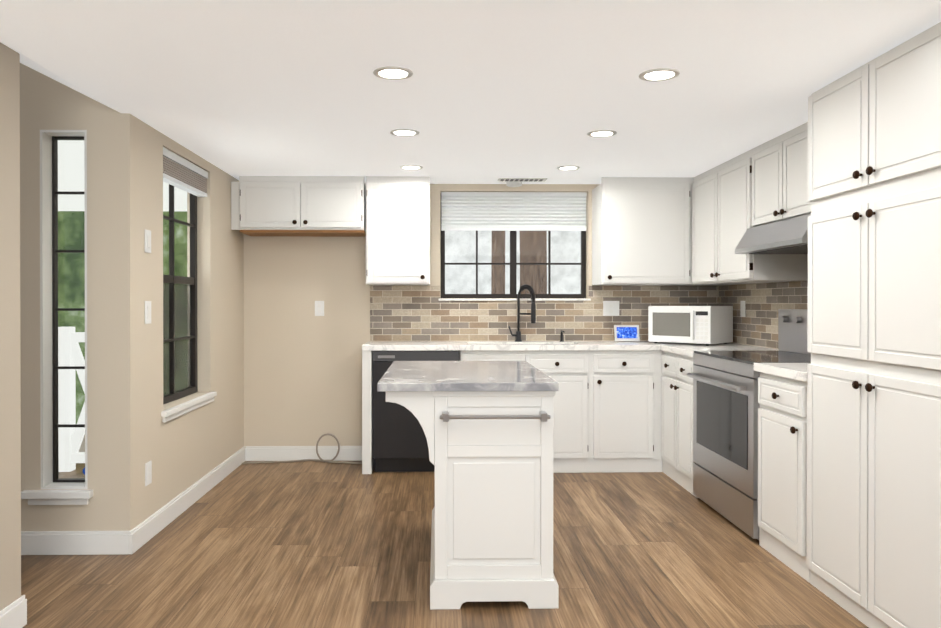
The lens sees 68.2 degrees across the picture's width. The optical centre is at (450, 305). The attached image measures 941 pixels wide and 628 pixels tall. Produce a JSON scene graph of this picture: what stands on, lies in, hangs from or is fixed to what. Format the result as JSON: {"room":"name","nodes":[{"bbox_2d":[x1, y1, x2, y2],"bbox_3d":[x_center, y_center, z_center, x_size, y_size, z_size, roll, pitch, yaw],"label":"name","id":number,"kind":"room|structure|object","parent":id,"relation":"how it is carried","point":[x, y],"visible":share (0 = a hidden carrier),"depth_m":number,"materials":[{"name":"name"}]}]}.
{"room":"kitchen","nodes":[
{"label":"kitchen","id":0,"kind":"room"},
{"bbox_2d":[0,42,20,610],"bbox_3d":[-1.641,-0.431,-0.043,0.150,3.300,5.300,0,0,-1],"label":"wall","id":1,"kind":"structure","parent":0,"point":[10,478],"depth_m":2.51,"materials":[{"name":"beige paint"}]},
{"bbox_2d":[0,595,26,627],"bbox_3d":[-1.561,1.163,-0.027,0.016,0.112,5.314,0,0,-1],"label":"baseboard","id":2,"kind":"structure","parent":1,"relation":"attached to","point":[14,613],"depth_m":2.56,"materials":[{"name":"white wood"}]},
{"bbox_2d":[20,63,143,530],"bbox_3d":[-2.437,-0.447,3.417,1.770,3.300,0.150,0,0,-1],"label":"wall","id":3,"kind":"structure","parent":0,"point":[115,440],"depth_m":3.36,"materials":[{"name":"beige paint"}]},
{"bbox_2d":[21,490,92,504],"bbox_3d":[-1.891,0.926,3.336,0.330,0.069,0.044,0,0,-1],"label":"window sill","id":4,"kind":"structure","parent":3,"relation":"attached to","point":[58,497],"depth_m":3.33,"materials":[{"name":"white wood"}]},
{"bbox_2d":[40,130,87,488],"bbox_3d":[-1.870,0.021,3.418,0.225,1.737,0.124,0,0,-1],"label":"window","id":5,"kind":"structure","parent":3,"relation":"in","point":[49,294],"depth_m":3.41,"materials":[{"name":"brown metal"}]},
{"bbox_2d":[21,530,131,554],"bbox_3d":[-2.435,1.147,3.343,1.770,0.112,0.014,0,0,-1],"label":"baseboard","id":6,"kind":"structure","parent":3,"relation":"attached to","point":[32,542],"depth_m":3.35,"materials":[{"name":"white wood"}]},
{"bbox_2d":[143,122,243,519],"bbox_3d":[-1.646,-0.452,4.418,0.150,3.300,1.820,0,0,-1],"label":"wall","id":7,"kind":"structure","parent":0,"point":[184,452],"depth_m":4.55,"materials":[{"name":"beige paint"}]},
{"bbox_2d":[58,140,186,210],"bbox_3d":[-3.282,-0.966,5.249,3.050,0.060,3.450,0,0,-1],"label":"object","id":8,"kind":"object","parent":7,"relation":"attached to","point":[74,173],"depth_m":5.29,"materials":[{"name":"white"}]},
{"bbox_2d":[145,229,150,252],"bbox_3d":[-1.550,-0.328,3.560,0.008,0.116,0.072,0,0,-1],"label":"switch plate","id":9,"kind":"object","parent":7,"relation":"attached to","point":[147,241],"visible":1,"depth_m":3.55,"materials":[{"name":"white plastic"}]},
{"bbox_2d":[145,301,150,323],"bbox_3d":[-1.550,0.036,3.562,0.008,0.116,0.072,0,0,-1],"label":"switch plate","id":10,"kind":"object","parent":7,"relation":"attached to","point":[147,312],"visible":1,"depth_m":3.55,"materials":[{"name":"white plastic"}]},
{"bbox_2d":[145,460,151,485],"bbox_3d":[-1.550,0.862,3.565,0.007,0.116,0.072,0,0,-1],"label":"electrical outlet plate","id":11,"kind":"object","parent":7,"relation":"attached to","point":[148,473],"visible":1,"depth_m":3.56,"materials":[{"name":"white plastic"}]},
{"bbox_2d":[163,183,197,404],"bbox_3d":[-1.668,-0.150,4.156,0.035,1.440,0.785,0,0,-1],"label":"window","id":12,"kind":"structure","parent":7,"relation":"in","point":[171,279],"depth_m":4.31,"materials":[{"name":"brown metal"}]},
{"bbox_2d":[163,147,207,196],"bbox_3d":[-1.611,-0.786,4.154,0.066,0.162,0.773,0,0,-1],"label":"window blind","id":13,"kind":"object","parent":7,"relation":"attached to","point":[179,172],"visible":0.71,"depth_m":4.13,"materials":[{"name":"grey fabric"}]},
{"bbox_2d":[161,391,216,422],"bbox_3d":[-1.592,0.601,4.161,0.116,0.061,0.845,0,0,-1],"label":"window sill","id":14,"kind":"structure","parent":7,"relation":"attached to","point":[169,414],"depth_m":4.06,"materials":[{"name":"white wood"}]},
{"bbox_2d":[132,446,247,553],"bbox_3d":[-1.561,1.143,4.344,0.016,0.112,1.984,0,0,-1],"label":"baseboard","id":15,"kind":"structure","parent":7,"relation":"attached to","point":[146,530],"depth_m":4.03,"materials":[{"name":"white wood"}]},
{"bbox_2d":[244,184,621,447],"bbox_3d":[0.250,-0.456,5.439,3.980,3.300,0.150,0,0,-1],"label":"wall","id":16,"kind":"structure","parent":0,"point":[302,374],"depth_m":5.34,"materials":[{"name":"beige paint"}]},
{"bbox_2d":[231,176,366,236],"bbox_3d":[-1.105,-0.739,5.160,0.952,0.387,0.346,0,0,-1],"label":"upper cabinet","id":17,"kind":"object","parent":16,"relation":"attached to","point":[313,206],"depth_m":4.99,"materials":[{"name":"white wood"}]},
{"bbox_2d":[248,446,361,460],"bbox_3d":[-1.097,1.138,5.338,0.922,0.112,0.014,0,0,-1],"label":"baseboard","id":18,"kind":"structure","parent":16,"relation":"attached to","point":[255,453],"depth_m":5.33,"materials":[{"name":"white wood"}]},
{"bbox_2d":[315,301,323,315],"bbox_3d":[-1.008,0.024,5.338,0.072,0.116,0.007,0,0,-1],"label":"outlet","id":19,"kind":"object","parent":16,"relation":"attached to","point":[319,308],"visible":1,"depth_m":5.34,"materials":[{"name":"white plastic"}]},
{"bbox_2d":[363,176,429,284],"bbox_3d":[-0.386,-0.542,5.174,0.462,0.780,0.346,0,0,-1],"label":"upper cabinet","id":20,"kind":"object","parent":16,"relation":"attached to","point":[397,234],"depth_m":5.00,"materials":[{"name":"white wood"}]},
{"bbox_2d":[440,193,585,297],"bbox_3d":[0.492,-0.468,5.471,1.145,0.828,0.035,0,0,-1],"label":"window","id":21,"kind":"structure","parent":16,"relation":"in","point":[513,263],"depth_m":5.46,"materials":[{"name":"brown metal"}]},
{"bbox_2d":[441,192,586,230],"bbox_3d":[0.493,-0.729,5.407,1.129,0.296,0.040,0,0,-1],"label":"window blind","id":22,"kind":"object","parent":21,"relation":"attached to","point":[513,211],"visible":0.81,"depth_m":5.40,"materials":[{"name":"white fabric"}]},
{"bbox_2d":[439,299,590,300],"bbox_3d":[0.493,-0.044,5.401,1.175,0.017,0.106,0,0,-1],"label":"window sill","id":23,"kind":"structure","parent":16,"relation":"attached to","point":[514,300],"depth_m":5.35,"materials":[{"name":"white wood"}]},
{"bbox_2d":[370,286,718,340],"bbox_3d":[0.731,0.063,5.370,2.702,0.429,0.008,0,0,-1],"label":"tile backsplash","id":24,"kind":"structure","parent":16,"relation":"attached to","point":[410,313],"depth_m":5.36,"materials":[{"name":"tile"}]},
{"bbox_2d":[603,301,618,315],"bbox_3d":[1.242,0.024,5.371,0.125,0.116,0.007,0,0,-1],"label":"outlet","id":25,"kind":"object","parent":24,"relation":"attached to","point":[610,308],"visible":1,"depth_m":5.37,"materials":[{"name":"white plastic"}]},
{"bbox_2d":[592,177,686,285],"bbox_3d":[1.422,-0.542,5.186,0.654,0.780,0.390,0,0,-1],"label":"upper cabinet","id":26,"kind":"object","parent":16,"relation":"attached to","point":[668,231],"depth_m":5.04,"materials":[{"name":"white wood"}]},
{"bbox_2d":[21,461,868,627],"bbox_3d":[-0.559,1.242,1.420,5.750,0.060,8.170,0,0,-1],"label":"floor","id":27,"kind":"structure","parent":0,"point":[311,544],"depth_m":3.19,"materials":[{"name":"brown wood"}]},
{"bbox_2d":[242,433,361,463],"bbox_3d":[-1.112,1.087,5.269,0.914,0.214,0.133,0,0,-1],"label":"power cord","id":28,"kind":"object","parent":27,"relation":"on","point":[329,461],"visible":0.96,"depth_m":5.27,"materials":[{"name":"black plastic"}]},
{"bbox_2d":[373,351,458,471],"bbox_3d":[-0.249,0.759,5.134,0.614,0.872,0.440,0,0,-1],"label":"dishwasher","id":29,"kind":"object","parent":27,"relation":"on","point":[400,444],"visible":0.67,"depth_m":4.92,"materials":[{"name":"black plastic"}]},
{"bbox_2d":[377,361,558,609],"bbox_3d":[0.061,0.754,3.244,0.718,0.900,1.062,0,0,-1],"label":"kitchen island","id":30,"kind":"object","parent":27,"relation":"on","point":[492,525],"visible":1,"depth_m":2.77,"materials":[{"name":"white painted wood"},{"name":"grey marble"},{"name":"metal"}]},
{"bbox_2d":[546,374,581,472],"bbox_3d":[0.526,0.865,5.121,0.890,0.660,0.372,0,0,-1],"label":"base cabinet","id":31,"kind":"object","parent":27,"relation":"on","point":[567,402],"depth_m":4.94,"materials":[{"name":"white wood"}]},
{"bbox_2d":[570,350,661,472],"bbox_3d":[1.225,0.758,5.144,0.576,0.874,0.480,0,0,-1],"label":"base cabinet","id":32,"kind":"object","parent":27,"relation":"on","point":[622,410],"depth_m":4.95,"materials":[{"name":"white wood"}]},
{"bbox_2d":[362,341,735,350],"bbox_3d":[0.732,0.390,5.136,2.723,0.219,0.476,0,0,-1],"label":"countertop","id":33,"kind":"structure","parent":32,"relation":"on","point":[408,345],"depth_m":4.93,"materials":[{"name":"white stone"}]},
{"bbox_2d":[508,284,564,341],"bbox_3d":[0.655,0.060,5.262,0.429,0.438,0.188,0,0,-1],"label":"faucet","id":34,"kind":"object","parent":33,"relation":"on","point":[517,335],"visible":1,"depth_m":5.29,"materials":[{"name":"matte black metal"}]},
{"bbox_2d":[614,325,639,340],"bbox_3d":[1.347,0.218,5.340,0.190,0.125,0.060,0,-12,-1],"label":"smart display","id":35,"kind":"object","parent":33,"relation":"on","point":[626,332],"visible":1,"depth_m":5.31,"materials":[{"name":"white plastic"}]},
{"bbox_2d":[648,306,732,345],"bbox_3d":[1.746,0.142,5.073,0.467,0.274,0.407,0,0,44],"label":"microwave","id":36,"kind":"object","parent":33,"relation":"on","point":[706,325],"visible":1,"depth_m":4.93,"materials":[{"name":"white plastic"}]},
{"bbox_2d":[660,344,777,356],"bbox_3d":[1.799,0.303,4.617,0.609,0.040,0.600,0,0,-1],"label":"countertop","id":37,"kind":"structure","parent":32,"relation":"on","point":[686,349],"depth_m":4.64,"materials":[{"name":"white stone"}]},
{"bbox_2d":[662,351,697,497],"bbox_3d":[1.804,0.760,4.634,0.596,0.874,0.628,0,0,-1],"label":"base cabinet","id":38,"kind":"object","parent":27,"relation":"on","point":[677,388],"depth_m":4.61,"materials":[{"name":"white wood"}]},
{"bbox_2d":[687,309,810,539],"bbox_3d":[1.779,0.603,3.902,0.658,1.155,0.826,0,0,-1],"label":"range","id":39,"kind":"object","parent":27,"relation":"on","point":[726,405],"visible":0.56,"depth_m":3.84,"materials":[{"name":"silver metal"}]},
{"bbox_2d":[758,372,809,582],"bbox_3d":[1.815,0.767,3.252,0.626,0.874,0.469,0,0,-1],"label":"base cabinet","id":40,"kind":"object","parent":27,"relation":"on","point":[782,466],"visible":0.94,"depth_m":3.21,"materials":[{"name":"white wood"}]},
{"bbox_2d":[754,363,810,380],"bbox_3d":[1.825,0.309,3.250,0.607,0.040,0.471,0,0,-1],"label":"countertop","id":41,"kind":"structure","parent":40,"relation":"on","point":[796,371],"depth_m":3.25,"materials":[{"name":"white stone"}]},
{"bbox_2d":[807,22,940,627],"bbox_3d":[1.828,0.148,2.578,0.626,2.118,0.861,0,0,-1],"label":"pantry","id":42,"kind":"object","parent":27,"relation":"on","point":[874,385],"visible":1,"depth_m":2.52,"materials":[{"name":"white wood"}]},
{"bbox_2d":[0,0,940,183],"bbox_3d":[-0.559,-1.428,1.408,5.750,1.020,8.170,0,0,-1],"label":"ceiling","id":43,"kind":"structure","parent":0,"point":[489,91],"depth_m":2.77,"materials":[{"name":"white paint"}]},
{"bbox_2d":[373,66,412,79],"bbox_3d":[-0.228,-0.921,2.762,0.160,0.006,0.160,0,0,-1],"label":"recessed light","id":44,"kind":"object","parent":43,"relation":"in","point":[393,73],"visible":1,"depth_m":2.75,"materials":[{"name":"white"}]},
{"bbox_2d":[390,129,419,136],"bbox_3d":[-0.247,-0.925,3.732,0.160,0.006,0.160,0,0,-1],"label":"recessed light","id":45,"kind":"object","parent":43,"relation":"in","point":[404,132],"visible":1,"depth_m":3.72,"materials":[{"name":"white plastic"}]},
{"bbox_2d":[400,165,422,169],"bbox_3d":[-0.265,-0.929,4.692,0.160,0.006,0.160,0,0,-1],"label":"recessed light","id":46,"kind":"object","parent":43,"relation":"in","point":[411,167],"visible":0.96,"depth_m":4.69,"materials":[{"name":"white"}]},
{"bbox_2d":[506,181,521,186],"bbox_3d":[0.483,-0.919,5.276,0.124,0.032,0.124,0,0,-1],"label":"smoke detector","id":47,"kind":"object","parent":43,"relation":"attached to","point":[513,184],"visible":0.9,"depth_m":5.24,"materials":[{"name":"white plastic"}]},
{"bbox_2d":[497,178,547,181],"bbox_3d":[0.531,-0.930,5.152,0.360,0.009,0.110,0,0,-1],"label":"ceiling vent","id":48,"kind":"object","parent":43,"relation":"in","point":[524,179],"visible":0.98,"depth_m":5.12,"materials":[{"name":"white metal"}]},
{"bbox_2d":[557,165,579,170],"bbox_3d":[0.799,-0.930,4.712,0.160,0.006,0.160,0,0,-1],"label":"recessed light","id":49,"kind":"object","parent":43,"relation":"in","point":[568,167],"visible":0.98,"depth_m":4.70,"materials":[{"name":"white plastic"}]},
{"bbox_2d":[587,130,616,137],"bbox_3d":[0.817,-0.925,3.752,0.160,0.006,0.160,0,0,-1],"label":"recessed light","id":50,"kind":"object","parent":43,"relation":"in","point":[602,133],"visible":1,"depth_m":3.74,"materials":[{"name":"white"}]},
{"bbox_2d":[639,68,679,81],"bbox_3d":[0.836,-0.921,2.782,0.160,0.006,0.160,0,0,-1],"label":"recessed light","id":51,"kind":"object","parent":43,"relation":"in","point":[658,74],"visible":1,"depth_m":2.77,"materials":[{"name":"white plastic"}]},
{"bbox_2d":[720,280,807,348],"bbox_3d":[1.912,-0.447,3.360,0.735,3.300,4.370,0,0,-1],"label":"wall","id":52,"kind":"structure","parent":0,"point":[758,283],"depth_m":4.75,"materials":[{"name":"beige paint"}]},
{"bbox_2d":[687,150,807,285],"bbox_3d":[1.906,-0.539,4.554,0.394,0.780,1.014,0,0,-1],"label":"upper cabinet","id":53,"kind":"object","parent":52,"relation":"attached to","point":[719,197],"depth_m":4.45,"materials":[{"name":"white wood"}]},
{"bbox_2d":[735,214,810,253],"bbox_3d":[1.899,-0.372,3.713,0.441,0.153,0.757,0,0,-1],"label":"range hood","id":54,"kind":"object","parent":53,"relation":"attached to","point":[788,236],"visible":0.42,"depth_m":3.68,"materials":[{"name":"silver metal"}]},
{"bbox_2d":[719,281,807,348],"bbox_3d":[2.109,-0.008,4.205,0.008,0.582,2.372,0,0,-1],"label":"tile backsplash","id":55,"kind":"structure","parent":52,"relation":"attached to","point":[757,325],"depth_m":4.68,"materials":[{"name":"tile"}]},
{"bbox_2d":[740,301,744,316],"bbox_3d":[2.086,0.026,4.960,0.007,0.116,0.072,0,0,-1],"label":"electrical outlet plate","id":56,"kind":"object","parent":55,"relation":"attached to","point":[742,308],"visible":1,"depth_m":4.96,"materials":[{"name":"white plastic"}]},
{"bbox_2d":[751,122,810,227],"bbox_3d":[1.946,-0.688,3.713,0.346,0.475,0.758,0,0,-1],"label":"upper cabinet","id":57,"kind":"object","parent":52,"relation":"attached to","point":[779,165],"depth_m":3.73,"materials":[{"name":"white wood"}]},
{"label":"outside","id":58,"kind":"structure","parent":0,"visible":0},
{"bbox_2d":[79,435,84,451],"bbox_3d":[-3.282,1.254,5.260,3.050,0.080,3.450,0,0,-1],"label":"deck","id":59,"kind":"object","parent":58,"point":[82,449],"depth_m":5.92,"materials":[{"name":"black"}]},
{"bbox_2d":[58,327,84,471],"bbox_3d":[-2.882,0.686,5.019,1.040,1.060,0.080,0,0,-1],"label":"deck railing","id":60,"kind":"object","parent":59,"relation":"on","point":[67,418],"depth_m":4.98,"materials":[{"name":"white wood"}]},
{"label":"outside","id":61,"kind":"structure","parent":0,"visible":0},
{"bbox_2d":[58,211,187,423],"bbox_3d":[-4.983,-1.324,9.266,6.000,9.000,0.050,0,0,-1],"label":"trees","id":62,"kind":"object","parent":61,"point":[80,268],"depth_m":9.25,"materials":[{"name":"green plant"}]},
{"bbox_2d":[491,231,504,293],"bbox_3d":[0.555,-1.318,8.046,0.186,7.001,0.160,0,0,-1],"label":"trunk","id":63,"kind":"object","parent":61,"point":[499,276],"depth_m":7.98,"materials":[{"name":"brown wood"}]},
{"bbox_2d":[445,231,580,293],"bbox_3d":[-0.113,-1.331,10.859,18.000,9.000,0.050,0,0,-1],"label":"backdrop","id":64,"kind":"structure","parent":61,"point":[466,243],"depth_m":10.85,"materials":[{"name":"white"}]},
{"bbox_2d":[520,231,546,293],"bbox_3d":[0.977,-1.319,8.254,0.352,7.002,0.320,0,0,-1],"label":"trunk","id":65,"kind":"object","parent":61,"point":[526,277],"depth_m":8.12,"materials":[{"name":"brown wood"}]}
]}

